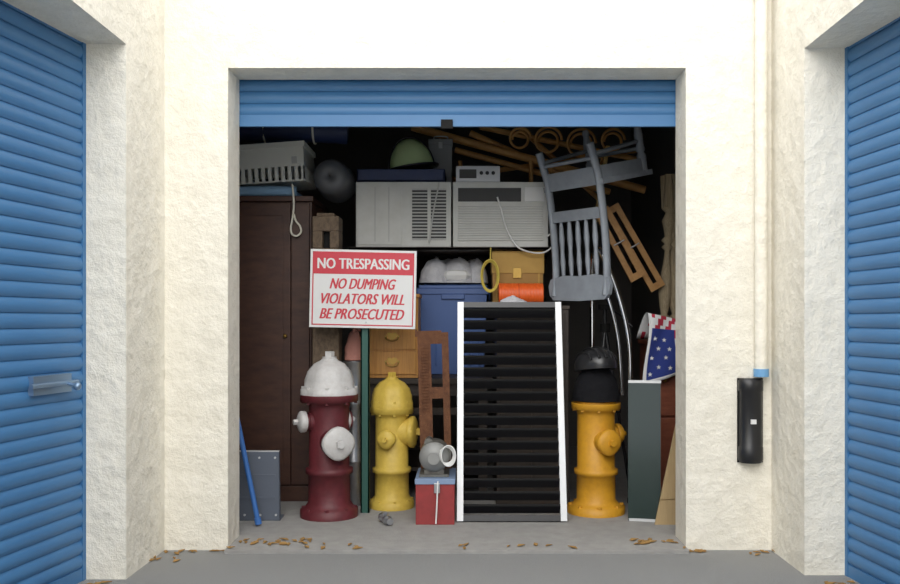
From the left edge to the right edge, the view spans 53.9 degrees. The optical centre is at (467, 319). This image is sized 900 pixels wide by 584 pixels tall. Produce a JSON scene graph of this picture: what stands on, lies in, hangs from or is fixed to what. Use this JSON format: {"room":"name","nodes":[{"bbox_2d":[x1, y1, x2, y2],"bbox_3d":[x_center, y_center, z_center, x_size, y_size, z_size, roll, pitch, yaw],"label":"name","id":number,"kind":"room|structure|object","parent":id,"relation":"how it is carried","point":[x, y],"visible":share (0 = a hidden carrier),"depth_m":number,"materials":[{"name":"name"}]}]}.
{"room":"self storage facility","nodes":[
{"label":"self storage facility","id":0,"kind":"room"},
{"bbox_2d":[3,0,164,578],"bbox_3d":[-1.685,-0.410,0.750,0.629,2.900,6.500,0,0,0],"label":"wall","id":1,"kind":"structure","parent":0,"point":[124,40],"depth_m":3.55,"materials":[{"name":"beige paint"}]},
{"bbox_2d":[0,0,85,583],"bbox_3d":[-1.688,-0.059,2.359,0.114,2.197,2.425,0,0,9],"label":"door","id":2,"kind":"structure","parent":1,"relation":"in","point":[43,67],"depth_m":3.27,"materials":[{"name":"blue paint"}]},
{"bbox_2d":[239,142,286,181],"bbox_3d":[-1.500,-0.335,5.700,0.100,2.750,3.000,0,0,0],"label":"wall","id":3,"kind":"structure","parent":0,"point":[240,143],"depth_m":5.98,"materials":[{"name":"grey"}]},
{"bbox_2d":[224,446,688,553],"bbox_3d":[-0.060,1.032,5.570,2.780,0.015,3.260,0,0,0],"label":"floor","id":4,"kind":"structure","parent":0,"point":[613,535],"depth_m":4.25,"materials":[{"name":"concrete"}]},
{"bbox_2d":[239,417,261,524],"bbox_3d":[-1.237,0.026,4.375,0.427,1.984,0.040,0,0,-7],"label":"pipe","id":5,"kind":"object","parent":4,"relation":"on","point":[257,519],"visible":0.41,"depth_m":4.38,"materials":[{"name":"blue metal"}]},
{"bbox_2d":[239,450,283,520],"bbox_3d":[-1.130,0.845,4.556,0.340,0.360,0.127,0,0,0],"label":"metal panel","id":6,"kind":"object","parent":4,"relation":"on","point":[264,465],"visible":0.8,"depth_m":4.51,"materials":[{"name":"grey metal"}]},
{"bbox_2d":[239,196,327,500],"bbox_3d":[-1.138,0.162,5.261,0.524,1.726,0.577,0,0,0],"label":"wooden wardrobe","id":7,"kind":"object","parent":4,"relation":"on","point":[275,333],"visible":0.61,"depth_m":4.99,"materials":[{"name":"brown wood"}]},
{"bbox_2d":[239,186,301,195],"bbox_3d":[-1.175,-0.730,5.204,0.411,0.056,0.432,0,0,0],"label":"folded towel","id":8,"kind":"object","parent":7,"relation":"on","point":[243,190],"visible":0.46,"depth_m":5.00,"materials":[{"name":"blue fabric"}]},
{"bbox_2d":[239,140,315,190],"bbox_3d":[-1.143,-0.898,5.240,0.425,0.253,0.380,0,0,0],"label":"laundry basket","id":9,"kind":"object","parent":8,"relation":"on","point":[295,159],"visible":0.77,"depth_m":5.06,"materials":[{"name":"white plastic"}]},
{"bbox_2d":[239,127,348,144],"bbox_3d":[-1.063,-1.129,5.284,0.702,0.167,0.192,0,0,0],"label":"tarp","id":10,"kind":"object","parent":9,"relation":"on","point":[329,135],"visible":0.53,"depth_m":5.21,"materials":[{"name":"blue"}]},
{"bbox_2d":[290,184,301,236],"bbox_3d":[-0.989,-0.619,5.001,0.058,0.305,0.118,0,0,-39],"label":"rope","id":11,"kind":"object","parent":7,"relation":"hanging from","point":[292,186],"visible":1,"depth_m":4.97,"materials":[{"name":"beige fabric"}]},
{"bbox_2d":[293,351,357,521],"bbox_3d":[-0.721,0.595,4.625,0.328,0.860,0.332,0,0,17],"label":"fire hydrant","id":12,"kind":"object","parent":4,"relation":"on","point":[328,390],"visible":1,"depth_m":4.54,"materials":[{"name":"red metal"}]},
{"bbox_2d":[312,213,341,364],"bbox_3d":[-0.777,0.219,4.902,0.145,1.613,0.145,0,0,0],"label":"timber post","id":13,"kind":"object","parent":4,"relation":"on","point":[326,227],"visible":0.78,"depth_m":4.83,"materials":[{"name":"brown wood"}]},
{"bbox_2d":[343,361,360,505],"bbox_3d":[-0.637,0.627,4.930,0.119,0.797,0.119,0,0,45],"label":"canister","id":14,"kind":"object","parent":4,"relation":"on","point":[354,366],"visible":0.28,"depth_m":4.88,"materials":[{"name":"metal"}]},
{"bbox_2d":[345,328,360,359],"bbox_3d":[-0.635,0.128,4.931,0.104,0.194,0.097,0,0,0],"label":"rag","id":15,"kind":"object","parent":14,"relation":"on","point":[353,345],"visible":0.8,"depth_m":4.90,"materials":[{"name":"pink fabric"}]},
{"bbox_2d":[309,249,416,512],"bbox_3d":[-0.555,0.325,4.699,0.568,1.401,0.061,0,0,0],"label":"sign","id":16,"kind":"object","parent":4,"relation":"on","point":[365,290],"visible":1,"depth_m":4.67,"materials":[{"name":"white metal"}]},
{"bbox_2d":[378,511,392,524],"bbox_3d":[-0.413,0.995,4.449,0.048,0.060,0.125,0,0,-25],"label":"pipe fitting","id":17,"kind":"object","parent":4,"relation":"on","point":[383,517],"visible":1,"depth_m":4.42,"materials":[{"name":"metal"}]},
{"bbox_2d":[370,372,419,510],"bbox_3d":[-0.400,0.656,4.857,0.275,0.738,0.265,0,0,-24],"label":"fire hydrant","id":18,"kind":"object","parent":4,"relation":"on","point":[391,403],"visible":0.99,"depth_m":4.78,"materials":[{"name":"yellow metal"}]},
{"bbox_2d":[370,374,492,498],"bbox_3d":[-0.230,0.677,5.380,0.740,0.695,0.760,0,0,0],"label":"side table","id":19,"kind":"object","parent":4,"relation":"on","point":[437,379],"visible":0.17,"depth_m":5.03,"materials":[{"name":"brown wood"}]},
{"bbox_2d":[370,294,421,377],"bbox_3d":[-0.428,0.090,5.134,0.309,0.476,0.302,0,0,0],"label":"dresser","id":20,"kind":"object","parent":19,"relation":"on","point":[391,350],"visible":0.65,"depth_m":5.00,"materials":[{"name":"orange wood"}]},
{"bbox_2d":[417,284,489,373],"bbox_3d":[-0.090,0.055,5.517,0.456,0.546,0.406,0,0,0],"label":"storage tote","id":21,"kind":"object","parent":19,"relation":"on","point":[439,302],"visible":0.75,"depth_m":5.33,"materials":[{"name":"blue plastic"}]},
{"bbox_2d":[419,257,487,284],"bbox_3d":[-0.088,-0.305,5.510,0.427,0.166,0.358,0,0,0],"label":"plastic bag","id":22,"kind":"object","parent":21,"relation":"on","point":[458,270],"visible":0.93,"depth_m":5.37,"materials":[{"name":"white plastic"}]},
{"bbox_2d":[415,330,451,468],"bbox_3d":[-0.184,0.420,4.688,0.195,0.740,0.018,0,0,0],"label":"jack plate","id":23,"kind":"object","parent":4,"relation":"on","point":[425,339],"visible":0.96,"depth_m":4.68,"materials":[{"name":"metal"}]},
{"bbox_2d":[415,468,455,524],"bbox_3d":[-0.165,0.910,4.582,0.202,0.230,0.364,0,0,0],"label":"cooler","id":24,"kind":"object","parent":4,"relation":"on","point":[435,496],"visible":0.99,"depth_m":4.43,"materials":[{"name":"paint"}]},
{"bbox_2d":[419,436,455,476],"bbox_3d":[-0.153,0.699,4.537,0.189,0.188,0.225,0,0,0],"label":"motor","id":25,"kind":"object","parent":24,"relation":"on","point":[435,454],"visible":1,"depth_m":4.47,"materials":[{"name":"grey metal"}]},
{"bbox_2d":[457,302,566,520],"bbox_3d":[0.223,0.466,4.648,0.558,1.126,0.340,0,0,0],"label":"louvered shutter","id":26,"kind":"object","parent":4,"relation":"on","point":[465,309],"visible":1,"depth_m":4.64,"materials":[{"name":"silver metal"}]},
{"bbox_2d":[493,306,569,503],"bbox_3d":[0.360,0.472,5.231,0.410,1.105,0.668,0,0,0],"label":"storage cabinet","id":27,"kind":"object","parent":4,"relation":"on","point":[564,309],"visible":0.21,"depth_m":4.92,"materials":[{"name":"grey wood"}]},
{"bbox_2d":[500,295,526,301],"bbox_3d":[0.258,-0.111,4.951,0.165,0.056,0.046,0,0,0],"label":"rag","id":28,"kind":"object","parent":27,"relation":"on","point":[512,298],"visible":0.64,"depth_m":4.94,"materials":[{"name":"fabric"}]},
{"bbox_2d":[491,251,543,301],"bbox_3d":[0.295,-0.245,5.364,0.310,0.326,0.283,0,0,0],"label":"wooden box","id":29,"kind":"object","parent":27,"relation":"on","point":[514,266],"visible":0.68,"depth_m":5.23,"materials":[{"name":"wood"}]},
{"bbox_2d":[349,247,551,264],"bbox_3d":[-0.090,-0.395,5.475,1.220,0.069,0.570,0,0,0],"label":"shelf board","id":30,"kind":"object","parent":29,"relation":"on","point":[421,251],"visible":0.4,"depth_m":5.19,"materials":[{"name":"brown wood"}]},
{"bbox_2d":[356,182,451,246],"bbox_3d":[-0.379,-0.620,5.413,0.558,0.381,0.473,0,0,0],"label":"window air conditioner","id":31,"kind":"object","parent":30,"relation":"on","point":[388,214],"visible":0.99,"depth_m":5.19,"materials":[{"name":"grey"}]},
{"bbox_2d":[313,159,356,202],"bbox_3d":[-0.790,-0.825,5.206,0.234,0.234,0.308,0,0,0],"label":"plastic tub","id":32,"kind":"object","parent":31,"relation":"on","point":[340,186],"visible":0.98,"depth_m":5.07,"materials":[{"name":"grey plastic"}]},
{"bbox_2d":[357,169,445,181],"bbox_3d":[-0.395,-0.850,5.350,0.520,0.075,0.300,0,0,0],"label":"plastic tray","id":33,"kind":"object","parent":31,"relation":"on","point":[363,175],"visible":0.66,"depth_m":5.20,"materials":[{"name":"blue plastic"}]},
{"bbox_2d":[389,136,438,168],"bbox_3d":[-0.337,-0.995,5.350,0.326,0.217,0.287,0,0,0],"label":"hard hat","id":34,"kind":"object","parent":33,"relation":"on","point":[409,153],"visible":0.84,"depth_m":5.27,"materials":[{"name":"green plastic"}]},
{"bbox_2d":[428,136,452,185],"bbox_3d":[-0.171,-0.984,5.547,0.151,0.343,0.094,0,0,0],"label":"metal box","id":35,"kind":"object","parent":31,"relation":"on","point":[441,149],"visible":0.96,"depth_m":5.51,"materials":[{"name":"grey metal"}]},
{"bbox_2d":[480,248,499,292],"bbox_3d":[0.128,-0.290,5.158,0.113,0.265,0.029,0,0,0],"label":"rope","id":36,"kind":"object","parent":30,"relation":"hanging from","point":[490,260],"visible":1,"depth_m":5.15,"materials":[{"name":"yellow"}]},
{"bbox_2d":[453,182,550,253],"bbox_3d":[0.215,-0.599,5.409,0.607,0.424,0.482,0,0,0],"label":"window air conditioner","id":37,"kind":"object","parent":30,"relation":"on","point":[485,214],"visible":0.88,"depth_m":5.20,"materials":[{"name":"grey plastic"}]},
{"bbox_2d":[456,166,499,181],"bbox_3d":[0.059,-0.859,5.294,0.258,0.092,0.212,0,0,0],"label":"radio","id":38,"kind":"object","parent":37,"relation":"on","point":[463,173],"visible":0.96,"depth_m":5.20,"materials":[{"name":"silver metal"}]},
{"bbox_2d":[411,127,645,220],"bbox_3d":[0.387,-0.942,5.670,1.503,0.683,0.490,0,0,0],"label":"wooden chairs","id":39,"kind":"object","parent":37,"relation":"on","point":[484,143],"visible":0.66,"depth_m":5.64,"materials":[{"name":"brown wood"}]},
{"bbox_2d":[498,283,543,301],"bbox_3d":[0.306,-0.148,5.145,0.258,0.133,0.133,0,0,0],"label":"roll","id":40,"kind":"object","parent":27,"relation":"on","point":[529,292],"visible":0.75,"depth_m":5.09,"materials":[{"name":"orange"}]},
{"bbox_2d":[535,127,652,300],"bbox_3d":[0.698,-0.611,4.962,0.512,1.014,0.460,0,0,-40],"label":"wooden chair","id":41,"kind":"object","parent":27,"relation":"on","point":[588,287],"visible":0.97,"depth_m":4.87,"materials":[{"name":"grey paint"}]},
{"bbox_2d":[567,401,625,517],"bbox_3d":[0.684,0.729,4.730,0.306,0.592,0.306,0,0,23],"label":"fire hydrant","id":42,"kind":"object","parent":4,"relation":"on","point":[599,437],"visible":0.98,"depth_m":4.63,"materials":[{"name":"yellow metal"}]},
{"bbox_2d":[572,346,619,401],"bbox_3d":[0.683,0.284,4.722,0.254,0.289,0.267,0,0,0],"label":"helmet","id":43,"kind":"object","parent":42,"relation":"on","point":[595,382],"visible":1,"depth_m":4.64,"materials":[{"name":"black plastic"}]},
{"bbox_2d":[590,247,632,502],"bbox_3d":[0.768,0.299,5.074,0.156,1.453,0.377,0,0,-30],"label":"frame","id":44,"kind":"object","parent":4,"relation":"on","point":[592,269],"visible":0.42,"depth_m":4.95,"materials":[{"name":"white metal"}]},
{"bbox_2d":[598,305,632,476],"bbox_3d":[0.819,0.466,5.189,0.269,1.111,0.269,0,0,0],"label":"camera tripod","id":45,"kind":"object","parent":4,"relation":"on","point":[604,327],"visible":0.34,"depth_m":5.15,"materials":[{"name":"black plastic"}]},
{"bbox_2d":[628,380,660,521],"bbox_3d":[0.902,0.667,4.521,0.165,0.716,0.048,0,0,12],"label":"panel","id":46,"kind":"object","parent":4,"relation":"on","point":[644,396],"visible":0.88,"depth_m":4.52,"materials":[{"name":"grey metal"}]},
{"bbox_2d":[638,339,675,489],"bbox_3d":[1.184,0.573,5.214,0.272,0.905,0.492,0,0,0],"label":"base cabinet","id":47,"kind":"object","parent":4,"relation":"on","point":[668,386],"visible":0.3,"depth_m":4.99,"materials":[{"name":"red wood"}]},
{"bbox_2d":[636,313,675,379],"bbox_3d":[1.118,0.164,5.022,0.290,0.411,0.198,0,0,0],"label":"flag","id":48,"kind":"object","parent":47,"relation":"attached to","point":[660,331],"visible":0.78,"depth_m":4.94,"materials":[{"name":"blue fabric"}]},
{"bbox_2d":[658,174,675,316],"bbox_3d":[1.212,-0.381,5.385,0.135,1.003,0.091,0,0,0],"label":"baluster","id":49,"kind":"object","parent":47,"relation":"on","point":[665,292],"visible":0.7,"depth_m":5.36,"materials":[{"name":"brown wood"}]},
{"bbox_2d":[596,203,664,291],"bbox_3d":[0.969,-0.436,5.306,0.433,0.541,0.061,0,0,0],"label":"tray stand","id":50,"kind":"object","parent":49,"relation":"attached to","point":[640,271],"visible":0.88,"depth_m":5.32,"materials":[{"name":"beige wood"}]},
{"bbox_2d":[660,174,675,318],"bbox_3d":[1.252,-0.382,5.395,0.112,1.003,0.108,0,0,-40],"label":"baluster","id":51,"kind":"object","parent":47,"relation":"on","point":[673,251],"visible":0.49,"depth_m":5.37,"materials":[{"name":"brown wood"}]},
{"bbox_2d":[655,424,675,524],"bbox_3d":[1.187,0.700,4.436,0.502,0.649,0.013,0,0,0],"label":"cardboard sheet","id":52,"kind":"object","parent":4,"relation":"on","point":[666,512],"visible":0.18,"depth_m":4.43,"materials":[{"name":"brown cardboard"}]},
{"bbox_2d":[292,127,630,445],"bbox_3d":[-0.060,-0.335,7.250,2.980,2.750,0.100,0,0,0],"label":"wall","id":53,"kind":"structure","parent":0,"point":[367,147],"depth_m":7.20,"materials":[{"name":"grey"}]},
{"bbox_2d":[165,0,770,549],"bbox_3d":[0.000,-0.410,4.100,4.000,2.900,0.200,0,0,0],"label":"wall","id":54,"kind":"structure","parent":0,"point":[723,502],"depth_m":4.00,"materials":[{"name":"beige paint"}]},
{"bbox_2d":[239,80,675,128],"bbox_3d":[-0.050,-1.249,4.366,2.130,0.683,0.358,0,0,0],"label":"door","id":55,"kind":"structure","parent":54,"relation":"in","point":[445,104],"depth_m":4.21,"materials":[{"name":"blue paint"}]},
{"bbox_2d":[737,378,762,463],"bbox_3d":[1.272,0.452,3.986,0.113,0.380,0.094,0,0,0],"label":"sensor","id":56,"kind":"object","parent":54,"relation":"attached to","point":[749,390],"visible":1,"depth_m":3.95,"materials":[{"name":"black plastic"}]},
{"bbox_2d":[753,0,768,376],"bbox_3d":[1.313,-0.803,3.965,0.068,2.114,0.068,0,0,0],"label":"conduit pipe","id":57,"kind":"object","parent":54,"relation":"attached to","point":[761,369],"visible":1,"depth_m":3.94,"materials":[{"name":"beige metal"}]},
{"bbox_2d":[77,550,859,583],"bbox_3d":[0.000,1.140,1.350,10.000,0.200,12.700,0,0,0],"label":"ground","id":58,"kind":"structure","parent":0,"point":[201,566],"depth_m":3.66,"materials":[{"name":"grey concrete"}]},
{"bbox_2d":[87,537,854,583],"bbox_3d":[0.043,1.025,3.775,3.101,0.025,0.762,0,0,0],"label":"dead leaves","id":59,"kind":"object","parent":58,"relation":"on","point":[648,540],"visible":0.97,"depth_m":4.00,"materials":[{"name":"brown plant"}]},
{"bbox_2d":[631,127,675,379],"bbox_3d":[1.380,-0.335,5.700,0.100,2.750,3.000,0,0,0],"label":"wall","id":60,"kind":"structure","parent":0,"point":[647,215],"depth_m":6.49,"materials":[{"name":"grey"}]},
{"bbox_2d":[771,0,899,574],"bbox_3d":[1.685,-0.410,0.750,0.629,2.900,6.500,0,0,0],"label":"wall","id":61,"kind":"structure","parent":0,"point":[810,38],"depth_m":3.61,"materials":[{"name":"beige paint"}]},
{"bbox_2d":[845,17,899,583],"bbox_3d":[1.666,-0.059,2.414,0.034,2.197,2.425,0,0,-5],"label":"door","id":62,"kind":"structure","parent":61,"relation":"in","point":[872,63],"depth_m":3.40,"materials":[{"name":"blue paint"}]}
]}

